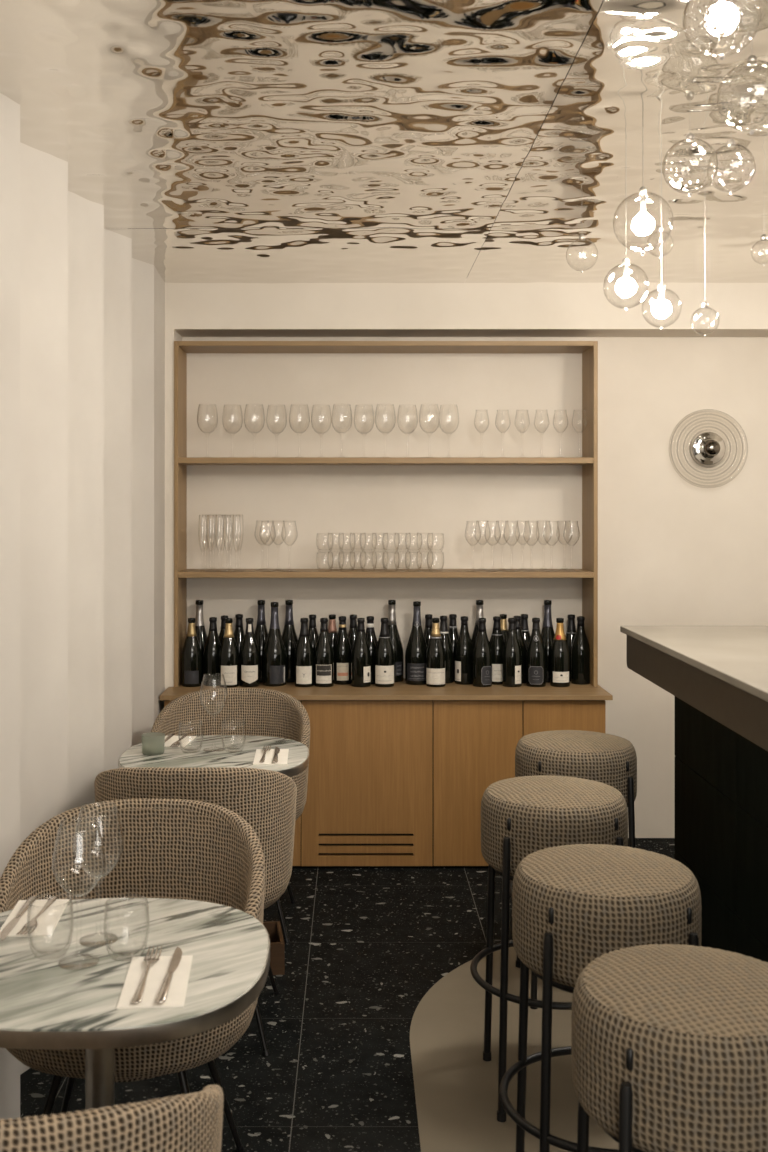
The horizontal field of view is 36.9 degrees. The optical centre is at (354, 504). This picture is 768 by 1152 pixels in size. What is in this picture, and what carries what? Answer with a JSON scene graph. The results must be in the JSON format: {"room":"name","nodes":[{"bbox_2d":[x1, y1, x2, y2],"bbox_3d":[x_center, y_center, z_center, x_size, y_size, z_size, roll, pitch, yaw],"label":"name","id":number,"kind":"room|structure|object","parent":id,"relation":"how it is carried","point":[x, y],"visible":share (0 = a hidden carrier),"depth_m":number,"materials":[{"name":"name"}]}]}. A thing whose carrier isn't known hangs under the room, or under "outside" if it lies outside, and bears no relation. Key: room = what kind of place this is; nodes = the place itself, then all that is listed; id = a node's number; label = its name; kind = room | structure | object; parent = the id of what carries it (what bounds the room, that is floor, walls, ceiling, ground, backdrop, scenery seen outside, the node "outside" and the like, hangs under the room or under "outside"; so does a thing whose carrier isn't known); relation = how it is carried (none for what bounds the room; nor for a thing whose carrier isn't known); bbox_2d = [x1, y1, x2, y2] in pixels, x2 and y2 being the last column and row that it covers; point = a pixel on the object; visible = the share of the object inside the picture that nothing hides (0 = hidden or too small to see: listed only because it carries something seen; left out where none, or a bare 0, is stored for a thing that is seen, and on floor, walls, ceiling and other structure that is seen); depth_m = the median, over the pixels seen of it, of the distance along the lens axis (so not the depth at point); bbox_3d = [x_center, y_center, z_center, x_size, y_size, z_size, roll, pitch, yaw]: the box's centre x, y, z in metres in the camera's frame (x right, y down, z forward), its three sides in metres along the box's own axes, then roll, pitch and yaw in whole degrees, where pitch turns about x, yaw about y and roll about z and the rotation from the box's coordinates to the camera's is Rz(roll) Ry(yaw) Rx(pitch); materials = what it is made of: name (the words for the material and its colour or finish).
{"room":"bar","nodes":[
{"label":"bar","id":0,"kind":"room"},
{"bbox_2d":[0,93,164,1119],"bbox_3d":[-1.000,0.258,0.990,0.400,2.484,8.380,0,0,0],"label":"wall","id":1,"kind":"structure","parent":0,"point":[82,319],"depth_m":3.20,"materials":[{"name":"paint"}]},
{"bbox_2d":[165,329,181,689],"bbox_3d":[-0.804,0.372,5.059,0.052,2.256,0.243,0,0,0],"label":"trim","id":2,"kind":"structure","parent":1,"relation":"attached to","point":[171,335],"depth_m":4.94,"materials":[{"name":"beige paint"}]},
{"bbox_2d":[20,838,674,1151],"bbox_3d":[1.000,1.549,0.990,4.600,0.102,8.580,0,0,0],"label":"floor","id":3,"kind":"structure","parent":0,"point":[366,945],"depth_m":3.23,"materials":[{"name":"black stone"}]},
{"bbox_2d":[0,1085,223,1151],"bbox_3d":[-0.468,1.102,1.566,0.575,0.803,0.561,0,0,-4],"label":"tub chair","id":4,"kind":"object","parent":3,"relation":"on","point":[191,1122],"visible":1,"depth_m":1.35,"materials":[{"name":"fabric"}]},
{"bbox_2d":[0,799,264,1151],"bbox_3d":[-0.482,1.102,2.477,0.575,0.803,0.561,0,0,0],"label":"tub chair","id":5,"kind":"object","parent":3,"relation":"on","point":[185,849],"visible":0.38,"depth_m":2.66,"materials":[{"name":"fabric"}]},
{"bbox_2d":[0,898,269,1109],"bbox_3d":[-0.432,1.130,1.947,0.572,0.740,0.565,0,0,0],"label":"pedestal table","id":6,"kind":"object","parent":3,"relation":"on","point":[44,1004],"visible":0.88,"depth_m":1.89,"materials":[{"name":"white stone"}]},
{"bbox_2d":[0,899,68,936],"bbox_3d":[-0.590,0.758,2.115,0.095,0.003,0.185,0,0,-4],"label":"napkin","id":7,"kind":"object","parent":6,"relation":"on","point":[47,921],"visible":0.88,"depth_m":2.11,"materials":[{"name":"beige paper"}]},
{"bbox_2d":[0,896,36,940],"bbox_3d":[-0.616,0.753,2.098,0.018,0.007,0.220,0,0,-1],"label":"table knife","id":8,"kind":"object","parent":7,"relation":"on","point":[5,932],"visible":0.94,"depth_m":2.09,"materials":[{"name":"metal"}]},
{"bbox_2d":[16,896,57,934],"bbox_3d":[-0.579,0.751,2.110,0.025,0.010,0.210,0,0,0],"label":"fork","id":9,"kind":"object","parent":7,"relation":"on","point":[32,923],"visible":0.94,"depth_m":2.07,"materials":[{"name":"metal"}]},
{"bbox_2d":[27,895,73,958],"bbox_3d":[-0.515,0.714,1.945,0.077,0.092,0.077,0,0,0],"label":"water tumbler","id":10,"kind":"object","parent":6,"relation":"on","point":[69,895],"visible":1,"depth_m":1.93,"materials":[{"name":"clear glass"}]},
{"bbox_2d":[52,816,105,967],"bbox_3d":[-0.459,0.643,1.912,0.088,0.234,0.088,0,0,0],"label":"wine glass","id":11,"kind":"object","parent":6,"relation":"on","point":[95,963],"visible":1,"depth_m":1.91,"materials":[{"name":"clear glass"}]},
{"bbox_2d":[73,803,123,944],"bbox_3d":[-0.448,0.643,2.009,0.088,0.234,0.088,0,0,0],"label":"wine glass","id":12,"kind":"object","parent":6,"relation":"on","point":[81,808],"visible":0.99,"depth_m":2.00,"materials":[{"name":"clear glass"}]},
{"bbox_2d":[103,894,149,960],"bbox_3d":[-0.385,0.714,1.938,0.077,0.092,0.077,0,0,0],"label":"water tumbler","id":13,"kind":"object","parent":6,"relation":"on","point":[106,905],"visible":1,"depth_m":1.93,"materials":[{"name":"clear glass"}]},
{"bbox_2d":[117,955,192,1008],"bbox_3d":[-0.316,0.758,1.833,0.100,0.003,0.195,0,0,-4],"label":"napkin","id":14,"kind":"object","parent":6,"relation":"on","point":[158,970],"visible":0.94,"depth_m":1.82,"materials":[{"name":"beige paper"}]},
{"bbox_2d":[131,946,161,1003],"bbox_3d":[-0.335,0.751,1.846,0.025,0.010,0.210,0,0,-2],"label":"fork","id":15,"kind":"object","parent":14,"relation":"on","point":[137,997],"visible":1,"depth_m":1.84,"materials":[{"name":"metal"}]},
{"bbox_2d":[155,947,182,1003],"bbox_3d":[-0.296,0.753,1.849,0.018,0.007,0.220,0,0,-1],"label":"table knife","id":16,"kind":"object","parent":14,"relation":"on","point":[161,997],"visible":1,"depth_m":1.83,"materials":[{"name":"metal"}]},
{"bbox_2d":[94,767,296,1055],"bbox_3d":[-0.456,1.102,3.330,0.575,0.803,0.561,0,0,0],"label":"tub chair","id":17,"kind":"object","parent":3,"relation":"on","point":[265,799],"visible":0.32,"depth_m":3.11,"materials":[{"name":"fabric"}]},
{"bbox_2d":[118,735,308,996],"bbox_3d":[-0.427,1.130,3.520,0.572,0.740,0.565,0,0,0],"label":"pedestal table","id":18,"kind":"object","parent":3,"relation":"on","point":[298,754],"visible":0.46,"depth_m":3.49,"materials":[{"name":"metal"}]},
{"bbox_2d":[141,732,164,755],"bbox_3d":[-0.617,0.731,3.515,0.071,0.058,0.071,0,0,0],"label":"candle holder","id":19,"kind":"object","parent":18,"relation":"on","point":[153,743],"visible":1,"depth_m":3.49,"materials":[{"name":"green glass"}]},
{"bbox_2d":[164,736,195,747],"bbox_3d":[-0.578,0.758,3.690,0.100,0.003,0.165,0,0,6],"label":"napkin","id":20,"kind":"object","parent":18,"relation":"on","point":[187,739],"visible":0.69,"depth_m":3.70,"materials":[{"name":"beige paper"}]},
{"bbox_2d":[165,733,174,741],"bbox_3d":[-0.608,0.753,3.668,0.016,0.007,0.220,0,0,4],"label":"table knife","id":21,"kind":"object","parent":20,"relation":"on","point":[169,736],"visible":0.67,"depth_m":3.72,"materials":[{"name":"metal"}]},
{"bbox_2d":[169,734,186,746],"bbox_3d":[-0.561,0.751,3.670,0.025,0.010,0.210,0,0,2],"label":"fork","id":22,"kind":"object","parent":20,"relation":"on","point":[176,743],"visible":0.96,"depth_m":3.62,"materials":[{"name":"metal"}]},
{"bbox_2d":[178,721,203,751],"bbox_3d":[-0.505,0.714,3.540,0.077,0.092,0.077,0,0,0],"label":"water tumbler","id":23,"kind":"object","parent":18,"relation":"on","point":[180,721],"visible":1,"depth_m":3.53,"materials":[{"name":"clear glass"}]},
{"bbox_2d":[199,674,227,750],"bbox_3d":[-0.438,0.643,3.567,0.088,0.234,0.088,0,0,0],"label":"wine glass","id":24,"kind":"object","parent":18,"relation":"on","point":[204,674],"visible":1,"depth_m":3.56,"materials":[{"name":"clear glass"}]},
{"bbox_2d":[253,749,288,764],"bbox_3d":[-0.252,0.758,3.465,0.100,0.003,0.205,0,0,-2],"label":"napkin","id":25,"kind":"object","parent":18,"relation":"on","point":[283,754],"visible":0.93,"depth_m":3.45,"materials":[{"name":"beige paper"}]},
{"bbox_2d":[259,745,270,762],"bbox_3d":[-0.273,0.751,3.473,0.025,0.010,0.210,0,0,1],"label":"fork","id":26,"kind":"object","parent":25,"relation":"on","point":[262,760],"visible":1,"depth_m":3.47,"materials":[{"name":"metal"}]},
{"bbox_2d":[272,747,279,762],"bbox_3d":[-0.237,0.753,3.472,0.016,0.007,0.220,0,0,-1],"label":"table knife","id":27,"kind":"object","parent":25,"relation":"on","point":[277,749],"visible":1,"depth_m":3.45,"materials":[{"name":"metal"}]},
{"bbox_2d":[151,688,309,942],"bbox_3d":[-0.448,1.102,4.140,0.575,0.803,0.561,0,0,0],"label":"tub chair","id":28,"kind":"object","parent":3,"relation":"on","point":[265,712],"visible":0.29,"depth_m":4.35,"materials":[{"name":"fabric"}]},
{"bbox_2d":[263,921,284,975],"bbox_3d":[-0.338,1.450,3.757,0.200,0.100,0.200,0,0,-8],"label":"wooden crate","id":29,"kind":"object","parent":3,"relation":"on","point":[277,945],"visible":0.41,"depth_m":3.67,"materials":[{"name":"brown wood"}]},
{"bbox_2d":[164,700,605,866],"bbox_3d":[0.124,1.150,4.958,1.820,0.700,0.438,0,0,0],"label":"base cabinet","id":30,"kind":"object","parent":3,"relation":"on","point":[392,783],"visible":0.59,"depth_m":4.74,"materials":[{"name":"brown wood"}]},
{"bbox_2d":[160,678,612,699],"bbox_3d":[0.128,0.790,4.944,1.856,0.020,0.469,0,0,0],"label":"countertop","id":31,"kind":"structure","parent":30,"relation":"on","point":[400,690],"depth_m":4.79,"materials":[{"name":"brown wood"}]},
{"bbox_2d":[182,618,201,686],"bbox_3d":[-0.705,0.634,4.962,0.086,0.292,0.086,0,0,0],"label":"wine bottle","id":32,"kind":"object","parent":31,"relation":"on","point":[191,652],"visible":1,"depth_m":4.93,"materials":[{"name":"black glass"}]},
{"bbox_2d":[195,600,207,681],"bbox_3d":[-0.690,0.601,5.105,0.104,0.358,0.104,0,0,0],"label":"bottle","id":33,"kind":"object","parent":31,"relation":"on","point":[201,633],"visible":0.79,"depth_m":5.09,"materials":[{"name":"black glass"}]},
{"bbox_2d":[203,617,220,685],"bbox_3d":[-0.616,0.634,4.994,0.086,0.292,0.086,0,0,0],"label":"wine bottle","id":34,"kind":"object","parent":31,"relation":"on","point":[213,644],"visible":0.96,"depth_m":4.96,"materials":[{"name":"black glass"}]},
{"bbox_2d":[219,615,227,643],"bbox_3d":[-0.575,0.634,5.070,0.086,0.292,0.086,0,0,0],"label":"wine bottle","id":35,"kind":"object","parent":31,"relation":"on","point":[222,630],"visible":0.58,"depth_m":5.05,"materials":[{"name":"black glass"}]},
{"bbox_2d":[219,618,238,687],"bbox_3d":[-0.542,0.634,4.947,0.086,0.292,0.087,0,0,0],"label":"wine bottle","id":36,"kind":"object","parent":31,"relation":"on","point":[228,653],"visible":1,"depth_m":4.92,"materials":[{"name":"black glass"}]},
{"bbox_2d":[234,614,244,680],"bbox_3d":[-0.517,0.634,5.135,0.086,0.292,0.086,0,0,0],"label":"wine bottle","id":37,"kind":"object","parent":31,"relation":"on","point":[239,634],"visible":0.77,"depth_m":5.11,"materials":[{"name":"black glass"}]},
{"bbox_2d":[240,618,259,686],"bbox_3d":[-0.455,0.634,4.961,0.086,0.292,0.087,0,0,0],"label":"wine bottle","id":38,"kind":"object","parent":31,"relation":"on","point":[249,652],"visible":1,"depth_m":4.93,"materials":[{"name":"black glass"}]},
{"bbox_2d":[254,600,267,682],"bbox_3d":[-0.415,0.601,5.100,0.104,0.358,0.104,0,0,0],"label":"bottle","id":39,"kind":"object","parent":31,"relation":"on","point":[261,633],"visible":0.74,"depth_m":5.08,"materials":[{"name":"black glass"}]},
{"bbox_2d":[263,602,286,686],"bbox_3d":[-0.349,0.601,4.990,0.104,0.358,0.105,0,0,0],"label":"bottle","id":40,"kind":"object","parent":31,"relation":"on","point":[274,653],"visible":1,"depth_m":4.95,"materials":[{"name":"black glass"}]},
{"bbox_2d":[282,600,297,681],"bbox_3d":[-0.292,0.601,5.105,0.104,0.358,0.104,0,0,0],"label":"bottle","id":41,"kind":"object","parent":31,"relation":"on","point":[289,636],"visible":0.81,"depth_m":5.07,"materials":[{"name":"black glass"}]},
{"bbox_2d":[294,618,313,686],"bbox_3d":[-0.219,0.634,4.961,0.086,0.292,0.087,0,0,0],"label":"wine bottle","id":42,"kind":"object","parent":31,"relation":"on","point":[304,652],"visible":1,"depth_m":4.93,"materials":[{"name":"black glass"}]},
{"bbox_2d":[308,614,318,651],"bbox_3d":[-0.189,0.634,5.115,0.086,0.292,0.086,0,0,0],"label":"wine bottle","id":43,"kind":"object","parent":31,"relation":"on","point":[313,634],"visible":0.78,"depth_m":5.10,"materials":[{"name":"black glass"}]},
{"bbox_2d":[314,618,333,686],"bbox_3d":[-0.134,0.634,4.961,0.086,0.292,0.088,0,0,0],"label":"wine bottle","id":44,"kind":"object","parent":31,"relation":"on","point":[324,653],"visible":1,"depth_m":4.93,"materials":[{"name":"black glass"}]},
{"bbox_2d":[328,614,337,647],"bbox_3d":[-0.101,0.634,5.115,0.086,0.292,0.086,0,0,0],"label":"wine bottle","id":45,"kind":"object","parent":31,"relation":"on","point":[332,630],"visible":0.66,"depth_m":5.10,"materials":[{"name":"black glass"}]},
{"bbox_2d":[333,616,351,684],"bbox_3d":[-0.055,0.634,5.034,0.086,0.292,0.087,0,0,0],"label":"wine bottle","id":46,"kind":"object","parent":31,"relation":"on","point":[342,649],"visible":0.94,"depth_m":5.00,"materials":[{"name":"black glass"}]},
{"bbox_2d":[348,614,356,647],"bbox_3d":[-0.007,0.634,5.115,0.086,0.292,0.086,0,0,0],"label":"wine bottle","id":47,"kind":"object","parent":31,"relation":"on","point":[352,632],"visible":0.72,"depth_m":5.10,"materials":[{"name":"black glass"}]},
{"bbox_2d":[351,618,370,686],"bbox_3d":[0.026,0.634,4.960,0.086,0.292,0.086,0,0,0],"label":"wine bottle","id":48,"kind":"object","parent":31,"relation":"on","point":[360,654],"visible":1,"depth_m":4.93,"materials":[{"name":"black glass"}]},
{"bbox_2d":[365,616,377,684],"bbox_3d":[0.067,0.634,5.037,0.086,0.292,0.086,0,0,0],"label":"wine bottle","id":49,"kind":"object","parent":31,"relation":"on","point":[370,632],"visible":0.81,"depth_m":5.01,"materials":[{"name":"black glass"}]},
{"bbox_2d":[375,618,393,686],"bbox_3d":[0.127,0.634,4.961,0.086,0.292,0.087,0,0,0],"label":"wine bottle","id":50,"kind":"object","parent":31,"relation":"on","point":[384,651],"visible":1,"depth_m":4.93,"materials":[{"name":"black glass"}]},
{"bbox_2d":[174,341,597,686],"bbox_3d":[0.133,0.038,5.054,1.817,1.482,0.251,0,0,0],"label":"wall shelf unit","id":51,"kind":"object","parent":31,"relation":"on","point":[588,573],"visible":0.93,"depth_m":4.93,"materials":[{"name":"brown wood"}]},
{"bbox_2d":[388,600,403,681],"bbox_3d":[0.164,0.601,5.105,0.104,0.358,0.104,0,0,0],"label":"bottle","id":52,"kind":"object","parent":31,"relation":"on","point":[395,638],"visible":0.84,"depth_m":5.08,"materials":[{"name":"black glass"}]},
{"bbox_2d":[405,601,426,684],"bbox_3d":[0.271,0.601,5.028,0.104,0.358,0.106,0,0,0],"label":"bottle","id":53,"kind":"object","parent":31,"relation":"on","point":[415,654],"visible":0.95,"depth_m":4.99,"materials":[{"name":"black glass"}]},
{"bbox_2d":[424,614,432,645],"bbox_3d":[0.329,0.634,5.129,0.086,0.292,0.086,0,0,0],"label":"wine bottle","id":54,"kind":"object","parent":31,"relation":"on","point":[428,622],"visible":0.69,"depth_m":5.11,"materials":[{"name":"black glass"}]},
{"bbox_2d":[426,618,445,686],"bbox_3d":[0.349,0.634,4.961,0.086,0.292,0.087,0,0,0],"label":"wine bottle","id":55,"kind":"object","parent":31,"relation":"on","point":[435,653],"visible":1,"depth_m":4.93,"materials":[{"name":"black glass"}]},
{"bbox_2d":[440,616,452,683],"bbox_3d":[0.390,0.634,5.062,0.086,0.292,0.086,0,0,0],"label":"wine bottle","id":56,"kind":"object","parent":31,"relation":"on","point":[444,632],"visible":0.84,"depth_m":5.03,"materials":[{"name":"black glass"}]},
{"bbox_2d":[448,614,458,680],"bbox_3d":[0.438,0.634,5.135,0.086,0.292,0.086,0,0,0],"label":"wine bottle","id":57,"kind":"object","parent":31,"relation":"on","point":[453,632],"visible":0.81,"depth_m":5.11,"materials":[{"name":"black glass"}]},
{"bbox_2d":[455,616,472,684],"bbox_3d":[0.479,0.634,5.033,0.086,0.292,0.086,0,0,0],"label":"wine bottle","id":58,"kind":"object","parent":31,"relation":"on","point":[464,646],"visible":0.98,"depth_m":5.00,"materials":[{"name":"black glass"}]},
{"bbox_2d":[471,600,483,647],"bbox_3d":[0.553,0.601,5.098,0.104,0.358,0.104,0,0,0],"label":"bottle","id":59,"kind":"object","parent":31,"relation":"on","point":[479,603],"visible":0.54,"depth_m":5.08,"materials":[{"name":"black glass"}]},
{"bbox_2d":[472,618,491,686],"bbox_3d":[0.549,0.634,4.961,0.086,0.292,0.087,0,0,0],"label":"wine bottle","id":60,"kind":"object","parent":31,"relation":"on","point":[482,652],"visible":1,"depth_m":4.93,"materials":[{"name":"black glass"}]},
{"bbox_2d":[489,616,504,684],"bbox_3d":[0.621,0.634,5.029,0.086,0.292,0.087,0,0,0],"label":"wine bottle","id":61,"kind":"object","parent":31,"relation":"on","point":[496,641],"visible":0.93,"depth_m":4.99,"materials":[{"name":"black glass"}]},
{"bbox_2d":[500,614,507,641],"bbox_3d":[0.662,0.634,5.135,0.086,0.292,0.086,0,0,0],"label":"wine bottle","id":62,"kind":"object","parent":31,"relation":"on","point":[504,630],"visible":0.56,"depth_m":5.12,"materials":[{"name":"black glass"}]},
{"bbox_2d":[502,618,521,686],"bbox_3d":[0.677,0.634,4.962,0.086,0.292,0.086,0,0,0],"label":"wine bottle","id":63,"kind":"object","parent":31,"relation":"on","point":[511,653],"visible":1,"depth_m":4.93,"materials":[{"name":"black glass"}]},
{"bbox_2d":[513,616,526,683],"bbox_3d":[0.714,0.634,5.059,0.086,0.292,0.086,0,0,0],"label":"wine bottle","id":64,"kind":"object","parent":31,"relation":"on","point":[518,618],"visible":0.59,"depth_m":5.03,"materials":[{"name":"black glass"}]},
{"bbox_2d":[521,614,530,647],"bbox_3d":[0.756,0.634,5.135,0.086,0.292,0.086,0,0,0],"label":"wine bottle","id":65,"kind":"object","parent":31,"relation":"on","point":[524,617],"visible":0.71,"depth_m":5.12,"materials":[{"name":"black glass"}]},
{"bbox_2d":[526,618,545,686],"bbox_3d":[0.781,0.634,4.961,0.086,0.292,0.087,0,0,0],"label":"wine bottle","id":66,"kind":"object","parent":31,"relation":"on","point":[535,653],"visible":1,"depth_m":4.93,"materials":[{"name":"black glass"}]},
{"bbox_2d":[541,600,554,682],"bbox_3d":[0.854,0.601,5.095,0.104,0.358,0.104,0,0,0],"label":"bottle","id":67,"kind":"object","parent":31,"relation":"on","point":[547,632],"visible":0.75,"depth_m":5.07,"materials":[{"name":"black glass"}]},
{"bbox_2d":[550,618,569,686],"bbox_3d":[0.884,0.634,4.961,0.086,0.292,0.087,0,0,0],"label":"wine bottle","id":68,"kind":"object","parent":31,"relation":"on","point":[559,653],"visible":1,"depth_m":4.93,"materials":[{"name":"black glass"}]},
{"bbox_2d":[565,614,575,681],"bbox_3d":[0.963,0.634,5.117,0.086,0.292,0.086,0,0,0],"label":"wine bottle","id":69,"kind":"object","parent":31,"relation":"on","point":[571,629],"visible":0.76,"depth_m":5.10,"materials":[{"name":"black glass"}]},
{"bbox_2d":[571,616,589,684],"bbox_3d":[0.988,0.634,5.034,0.086,0.292,0.086,0,0,0],"label":"wine bottle","id":70,"kind":"object","parent":31,"relation":"on","point":[580,650],"visible":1,"depth_m":5.00,"materials":[{"name":"black glass"}]},
{"bbox_2d":[470,775,627,1121],"bbox_3d":[0.510,1.107,2.955,0.426,0.782,0.426,0,0,-13],"label":"bar stool","id":71,"kind":"object","parent":3,"relation":"on","point":[522,816],"visible":0.8,"depth_m":2.82,"materials":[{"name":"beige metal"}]},
{"bbox_2d":[510,730,636,1008],"bbox_3d":[0.686,1.107,3.580,0.426,0.782,0.426,0,0,13],"label":"bar stool","id":72,"kind":"object","parent":3,"relation":"on","point":[608,759],"visible":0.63,"depth_m":3.44,"materials":[{"name":"fabric"}]},
{"bbox_2d":[499,844,701,1151],"bbox_3d":[0.506,1.107,2.325,0.426,0.782,0.426,0,0,-13],"label":"bar stool","id":73,"kind":"object","parent":3,"relation":"on","point":[577,904],"visible":0.81,"depth_m":2.20,"materials":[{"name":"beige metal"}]},
{"bbox_2d":[571,944,767,1151],"bbox_3d":[0.520,1.107,1.757,0.426,0.782,0.426,0,0,-13],"label":"bar stool","id":74,"kind":"object","parent":3,"relation":"on","point":[669,1042],"visible":1,"depth_m":1.63,"materials":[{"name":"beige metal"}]},
{"bbox_2d":[620,626,767,961],"bbox_3d":[1.313,0.949,1.600,0.874,1.100,4.400,0,0,0],"label":"bar counter","id":75,"kind":"object","parent":3,"relation":"on","point":[717,676],"depth_m":3.21,"materials":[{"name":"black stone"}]},
{"bbox_2d":[137,0,603,276],"bbox_3d":[1.000,-1.036,0.990,4.600,0.075,8.580,0,0,0],"label":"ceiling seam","id":76,"kind":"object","parent":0,"point":[603,0],"depth_m":4.14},
{"bbox_2d":[0,0,767,282],"bbox_3d":[1.025,-0.956,2.980,4.350,0.013,4.360,0,0,0],"label":"ceiling","id":77,"kind":"structure","parent":0,"point":[172,114],"depth_m":2.95,"materials":[{"name":"mirror"}]},
{"bbox_2d":[566,234,597,272],"bbox_3d":[0.701,-0.842,3.550,0.099,0.249,0.099,0,0,0],"label":"globe","id":78,"kind":"object","parent":77,"relation":"hanging from","point":[582,236],"visible":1,"depth_m":3.54,"materials":[{"name":"glass"}]},
{"bbox_2d":[603,258,648,310],"bbox_3d":[0.707,-0.736,3.000,0.117,0.461,0.117,0,0,0],"label":"globe","id":79,"kind":"object","parent":77,"relation":"hanging from","point":[626,282],"visible":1,"depth_m":2.99,"materials":[{"name":"glass"}]},
{"bbox_2d":[623,264,628,276],"bbox_3d":[0.707,-0.610,3.000,0.015,0.031,0.015,0,0,0],"label":"socket","id":80,"kind":"object","parent":79,"relation":"attached to","point":[625,266],"depth_m":2.99,"materials":[{"name":"metal"}]},
{"bbox_2d":[613,186,673,254],"bbox_3d":[0.726,-0.798,2.900,0.149,0.336,0.149,0,0,0],"label":"globe","id":81,"kind":"object","parent":77,"relation":"hanging from","point":[642,217],"visible":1,"depth_m":2.89,"materials":[{"name":"glass"}]},
{"bbox_2d":[640,194,645,210],"bbox_3d":[0.726,-0.763,2.900,0.015,0.039,0.015,0,0,0],"label":"socket","id":82,"kind":"object","parent":81,"relation":"attached to","point":[642,196],"depth_m":2.89,"materials":[{"name":"metal"}]},
{"bbox_2d":[647,226,672,258],"bbox_3d":[0.849,-0.826,3.200,0.072,0.280,0.072,0,0,0],"label":"globe","id":83,"kind":"object","parent":77,"relation":"hanging from","point":[658,227],"visible":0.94,"depth_m":3.19,"materials":[{"name":"glass"}]},
{"bbox_2d":[641,145,681,329],"bbox_3d":[0.813,-0.715,3.050,0.103,0.502,0.103,0,0,0],"label":"globe","id":84,"kind":"object","parent":77,"relation":"hanging from","point":[661,306],"visible":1,"depth_m":3.05,"materials":[{"name":"glass"}]},
{"bbox_2d":[659,289,663,300],"bbox_3d":[0.813,-0.557,3.050,0.015,0.027,0.015,0,0,0],"label":"socket","id":85,"kind":"object","parent":84,"relation":"attached to","point":[661,291],"depth_m":3.04,"materials":[{"name":"metal"}]},
{"bbox_2d":[662,133,717,195],"bbox_3d":[0.822,-0.861,2.820,0.132,0.210,0.132,0,0,0],"label":"globe","id":86,"kind":"object","parent":77,"relation":"hanging from","point":[690,138],"visible":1,"depth_m":2.82,"materials":[{"name":"glass"}]},
{"bbox_2d":[690,301,719,336],"bbox_3d":[0.928,-0.706,3.050,0.074,0.520,0.074,0,0,0],"label":"globe","id":87,"kind":"object","parent":77,"relation":"hanging from","point":[704,304],"visible":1,"depth_m":3.04,"materials":[{"name":"glass"}]},
{"bbox_2d":[683,0,761,59],"bbox_3d":[0.645,-0.874,2.020,0.134,0.184,0.134,0,0,0],"label":"globe","id":88,"kind":"object","parent":77,"relation":"hanging from","point":[722,12],"visible":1,"depth_m":2.01,"materials":[{"name":"glass"}]},
{"bbox_2d":[706,139,755,194],"bbox_3d":[0.965,-0.881,2.950,0.121,0.170,0.121,0,0,0],"label":"globe","id":89,"kind":"object","parent":77,"relation":"hanging from","point":[730,143],"visible":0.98,"depth_m":2.94,"materials":[{"name":"glass"}]},
{"bbox_2d":[716,55,767,134],"bbox_3d":[0.829,-0.869,2.400,0.142,0.193,0.142,0,0,0],"label":"globe","id":90,"kind":"object","parent":77,"relation":"hanging from","point":[752,60],"visible":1,"depth_m":2.40,"materials":[{"name":"glass"}]},
{"bbox_2d":[751,234,767,265],"bbox_3d":[1.174,-0.826,3.300,0.072,0.280,0.072,0,0,0],"label":"globe","id":91,"kind":"object","parent":77,"relation":"hanging from","point":[763,237],"visible":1,"depth_m":3.29,"materials":[{"name":"glass"}]},
{"bbox_2d":[165,278,767,336],"bbox_3d":[1.192,-0.865,5.061,4.016,0.218,0.237,0,0,0],"label":"ceiling beam","id":92,"kind":"structure","parent":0,"point":[535,309],"depth_m":4.94,"materials":[{"name":"beige paint"}]},
{"bbox_2d":[182,337,767,837],"bbox_3d":[1.000,0.223,5.230,4.600,2.554,0.100,0,0,0],"label":"wall","id":93,"kind":"structure","parent":0,"point":[673,551],"depth_m":5.18,"materials":[{"name":"beige paint"}]},
{"bbox_2d":[682,409,747,487],"bbox_3d":[1.581,-0.252,5.122,0.353,0.353,0.114,0,0,0],"label":"wall sconce","id":94,"kind":"object","parent":93,"relation":"attached to","point":[708,448],"visible":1,"depth_m":5.13,"materials":[{"name":"silver glass"}]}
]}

